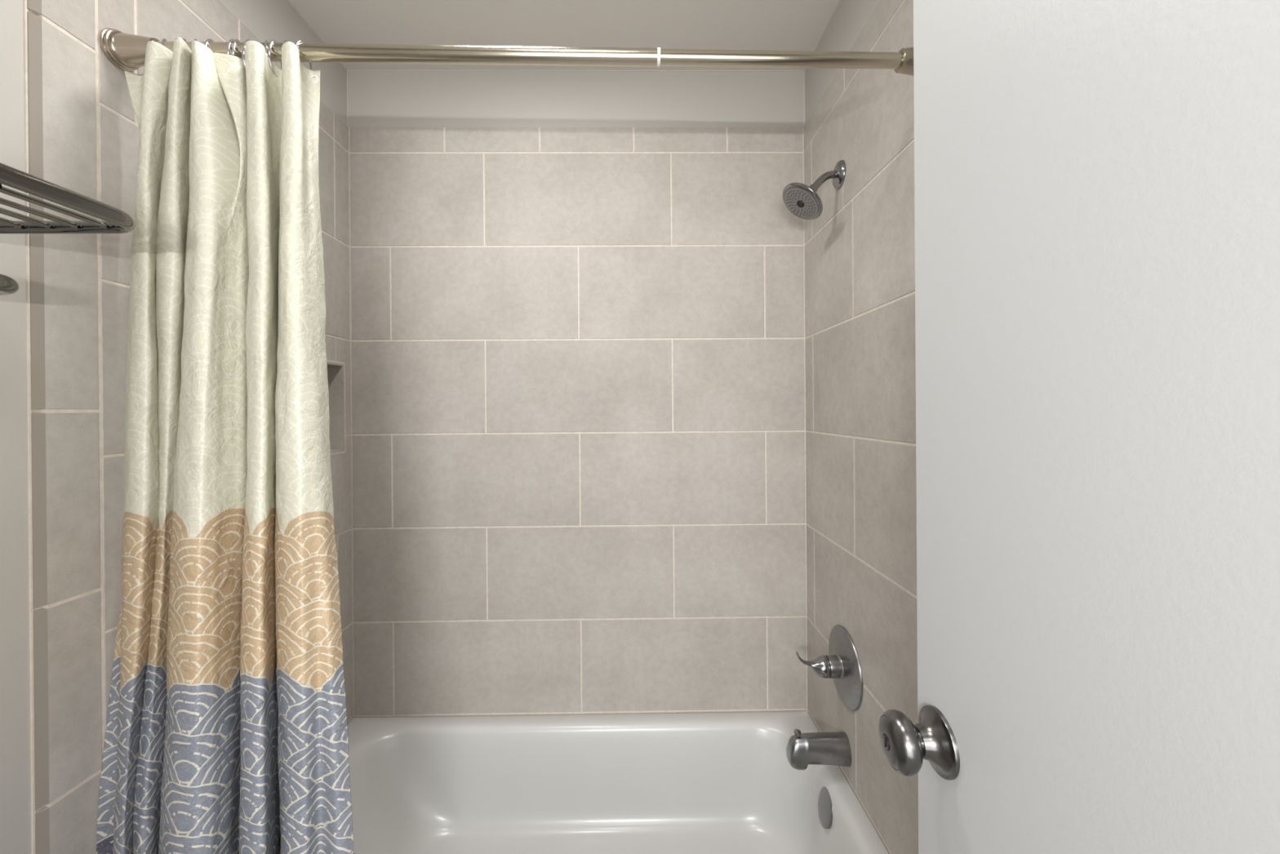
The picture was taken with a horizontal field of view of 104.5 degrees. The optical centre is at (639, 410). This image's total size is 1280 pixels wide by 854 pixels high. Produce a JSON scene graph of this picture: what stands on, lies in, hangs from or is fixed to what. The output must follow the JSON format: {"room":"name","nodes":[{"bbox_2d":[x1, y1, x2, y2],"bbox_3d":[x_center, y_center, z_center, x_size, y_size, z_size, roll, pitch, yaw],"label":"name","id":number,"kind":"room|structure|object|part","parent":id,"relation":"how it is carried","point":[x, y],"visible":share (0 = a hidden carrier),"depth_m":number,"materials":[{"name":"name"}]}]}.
{"room":"bathroom","nodes":[
{"label":"bathroom","id":0,"kind":"room"},
{"bbox_2d":[0,0,353,853],"bbox_3d":[-0.995,0.135,0.651,0.120,2.503,1.972,0,0,-1],"label":"wall","id":1,"kind":"structure","parent":0,"point":[68,118],"depth_m":0.82,"materials":[{"name":"tile"}]},
{"bbox_2d":[0,162,135,295],"bbox_3d":[-0.801,-0.207,0.401,0.287,0.100,0.562,0,0,-1],"label":"towel shelf","id":2,"kind":"object","parent":1,"relation":"attached to","point":[115,220],"visible":1,"depth_m":0.61,"materials":[{"name":"silver metal"}]},
{"bbox_3d":[-0.821,-0.245,0.393,0.007,0.008,0.534,0,0,-1],"label":"rod","id":3,"kind":"part","parent":2,"relation":"part of","materials":[{"name":"silver metal"}]},
{"bbox_3d":[-0.783,-0.245,0.394,0.007,0.008,0.534,0,0,-1],"label":"rod","id":4,"kind":"part","parent":2,"relation":"part of","materials":[{"name":"silver metal"}]},
{"bbox_3d":[-0.747,-0.245,0.394,0.007,0.008,0.534,0,0,-1],"label":"rod","id":5,"kind":"part","parent":2,"relation":"part of","materials":[{"name":"silver metal"}]},
{"bbox_3d":[-0.709,-0.245,0.395,0.007,0.008,0.534,0,0,-1],"label":"rod","id":6,"kind":"part","parent":2,"relation":"part of","materials":[{"name":"silver metal"}]},
{"bbox_3d":[-0.794,-0.246,0.400,0.273,0.021,0.547,0,0,-1],"label":"frame rail","id":7,"kind":"part","parent":2,"relation":"part of","materials":[{"name":"silver metal"}]},
{"bbox_2d":[99,27,913,75],"bbox_3d":[-0.196,-0.647,0.903,1.496,0.082,0.064,0,0,-1],"label":"curtain rod","id":8,"kind":"object","parent":1,"relation":"attached to","point":[126,51],"visible":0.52,"depth_m":0.89,"materials":[{"name":"silver metal"}]},
{"bbox_2d":[160,38,166,45],"bbox_3d":[-0.857,-0.637,0.895,0.005,0.067,0.043,0,0,-29],"label":"curtain ring","id":9,"kind":"object","parent":8,"relation":"hanging from","point":[163,40],"visible":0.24,"depth_m":0.88,"materials":[{"name":"silver metal"}]},
{"bbox_2d":[204,38,213,46],"bbox_3d":[-0.773,-0.637,0.896,0.005,0.067,0.043,0,0,-7],"label":"curtain ring","id":10,"kind":"object","parent":8,"relation":"hanging from","point":[208,40],"visible":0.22,"depth_m":0.88,"materials":[{"name":"silver metal"}]},
{"bbox_2d":[96,37,354,853],"bbox_3d":[-0.695,0.315,0.834,0.473,1.879,0.171,0,0,4],"label":"shower curtain","id":11,"kind":"object","parent":8,"relation":"hanging from","point":[226,731],"visible":1,"depth_m":0.83,"materials":[{"name":"multicoloured fabric"}]},
{"bbox_2d":[226,39,234,54],"bbox_3d":[-0.734,-0.636,0.897,0.005,0.067,0.043,0,0,-13],"label":"curtain ring","id":12,"kind":"object","parent":8,"relation":"hanging from","point":[228,46],"visible":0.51,"depth_m":0.88,"materials":[{"name":"silver metal"}]},
{"bbox_2d":[231,39,240,56],"bbox_3d":[-0.726,-0.636,0.897,0.005,0.067,0.043,0,0,-15],"label":"curtain ring","id":13,"kind":"object","parent":8,"relation":"hanging from","point":[233,46],"visible":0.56,"depth_m":0.88,"materials":[{"name":"silver metal"}]},
{"bbox_2d":[241,39,250,69],"bbox_3d":[-0.705,-0.636,0.897,0.005,0.067,0.043,0,0,-6],"label":"curtain ring","id":14,"kind":"object","parent":8,"relation":"hanging from","point":[246,40],"visible":0.25,"depth_m":0.88,"materials":[{"name":"silver metal"}]},
{"bbox_2d":[264,40,267,56],"bbox_3d":[-0.677,-0.636,0.897,0.005,0.067,0.043,-1,0,-38],"label":"curtain ring","id":15,"kind":"object","parent":8,"relation":"hanging from","point":[265,41],"visible":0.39,"depth_m":0.88,"materials":[{"name":"silver metal"}]},
{"bbox_2d":[267,39,281,78],"bbox_3d":[-0.659,-0.636,0.897,0.005,0.067,0.043,0,0,-6],"label":"curtain ring","id":16,"kind":"object","parent":8,"relation":"hanging from","point":[273,41],"visible":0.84,"depth_m":0.88,"materials":[{"name":"silver metal"}]},
{"bbox_2d":[295,40,312,70],"bbox_3d":[-0.611,-0.636,0.898,0.005,0.067,0.043,0,0,6],"label":"curtain ring","id":17,"kind":"object","parent":8,"relation":"hanging from","point":[298,42],"visible":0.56,"depth_m":0.90,"materials":[{"name":"silver metal"}]},
{"bbox_2d":[288,0,838,70],"bbox_3d":[-0.189,-1.171,0.072,1.756,0.100,3.360,0,0,-1],"label":"ceiling","id":18,"kind":"structure","parent":0,"point":[694,24],"depth_m":1.44,"materials":[{"name":"paint"}]},
{"bbox_2d":[348,71,807,717],"bbox_3d":[-0.200,0.127,1.694,1.736,2.503,0.120,0,0,-1],"label":"wall","id":19,"kind":"structure","parent":0,"point":[578,357],"depth_m":1.64,"materials":[{"name":"tile"}]},
{"bbox_2d":[287,0,839,127],"bbox_3d":[-0.203,-1.030,1.265,1.508,0.186,0.746,0,0,-1],"label":"trim","id":20,"kind":"structure","parent":19,"relation":"attached to","point":[291,3],"depth_m":1.64,"materials":[{"name":"beige paint"}]},
{"bbox_2d":[804,0,918,853],"bbox_3d":[0.621,0.123,0.670,0.120,2.503,1.972,0,0,-1],"label":"wall","id":21,"kind":"structure","parent":0,"point":[860,252],"depth_m":1.22,"materials":[{"name":"tile"}]},
{"bbox_2d":[782,160,845,220],"bbox_3d":[0.471,-0.603,1.343,0.160,0.155,0.122,0,0,-1],"label":"showerhead","id":22,"kind":"object","parent":21,"relation":"attached to","point":[802,200],"visible":1,"depth_m":1.34,"materials":[{"name":"silver metal"}]},
{"bbox_3d":[0.504,-0.625,1.350,0.084,0.059,0.020,0,0,-4],"label":"arm","id":23,"kind":"part","parent":22,"relation":"part of","materials":[{"name":"silver metal"}]},
{"bbox_2d":[786,728,851,769],"bbox_3d":[0.482,0.914,1.342,0.160,0.104,0.070,0,0,-1],"label":"tub spout","id":24,"kind":"object","parent":21,"relation":"attached to","point":[828,748],"visible":1,"depth_m":1.32,"materials":[{"name":"grey metal"}]},
{"bbox_3d":[0.425,0.879,1.339,0.020,0.032,0.020,0,0,-1],"label":"diverter knob","id":25,"kind":"part","parent":24,"relation":"part of","materials":[{"name":"silver metal"}]},
{"bbox_2d":[795,624,863,711],"bbox_3d":[0.492,0.694,1.343,0.137,0.207,0.207,0,0,-1],"label":"shower valve","id":26,"kind":"object","parent":21,"relation":"attached to","point":[842,664],"visible":1,"depth_m":1.32,"materials":[{"name":"grey metal"}]},
{"bbox_3d":[0.465,0.687,1.342,0.083,0.071,0.056,0,0,-1],"label":"lever handle","id":27,"kind":"part","parent":26,"relation":"part of","materials":[{"name":"silver metal"}]},
{"bbox_3d":[-0.170,1.432,0.077,1.756,0.100,3.360,0,0,-1],"label":"floor","id":28,"kind":"structure","parent":0,"visible":0},
{"bbox_2d":[347,711,888,853],"bbox_3d":[-0.186,1.190,1.265,1.493,0.378,0.740,0,0,-1],"label":"bathtub","id":29,"kind":"object","parent":28,"relation":"on","point":[719,782],"visible":0.93,"depth_m":1.54,"materials":[{"name":"white ceramic"}]},
{"bbox_3d":[0.500,1.060,1.326,0.034,0.096,0.083,0,0,-1],"label":"overflow plate","id":30,"kind":"part","parent":29,"relation":"part of","materials":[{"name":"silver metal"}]},
{"bbox_3d":[-0.176,0.131,-0.265,1.516,2.503,0.120,0,0,-1],"label":"wall","id":31,"kind":"structure","parent":0,"visible":0},
{"bbox_2d":[878,0,1279,853],"bbox_3d":[0.328,0.352,0.223,0.098,2.028,0.763,0,0,-1],"label":"door","id":32,"kind":"structure","parent":31,"relation":"in","point":[1097,182],"depth_m":0.37,"materials":[{"name":"white paint"}]},
{"bbox_3d":[0.301,0.373,0.558,0.048,0.063,0.063,0,0,-1],"label":"knob","id":33,"kind":"part","parent":32,"relation":"part of","materials":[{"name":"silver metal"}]}
]}

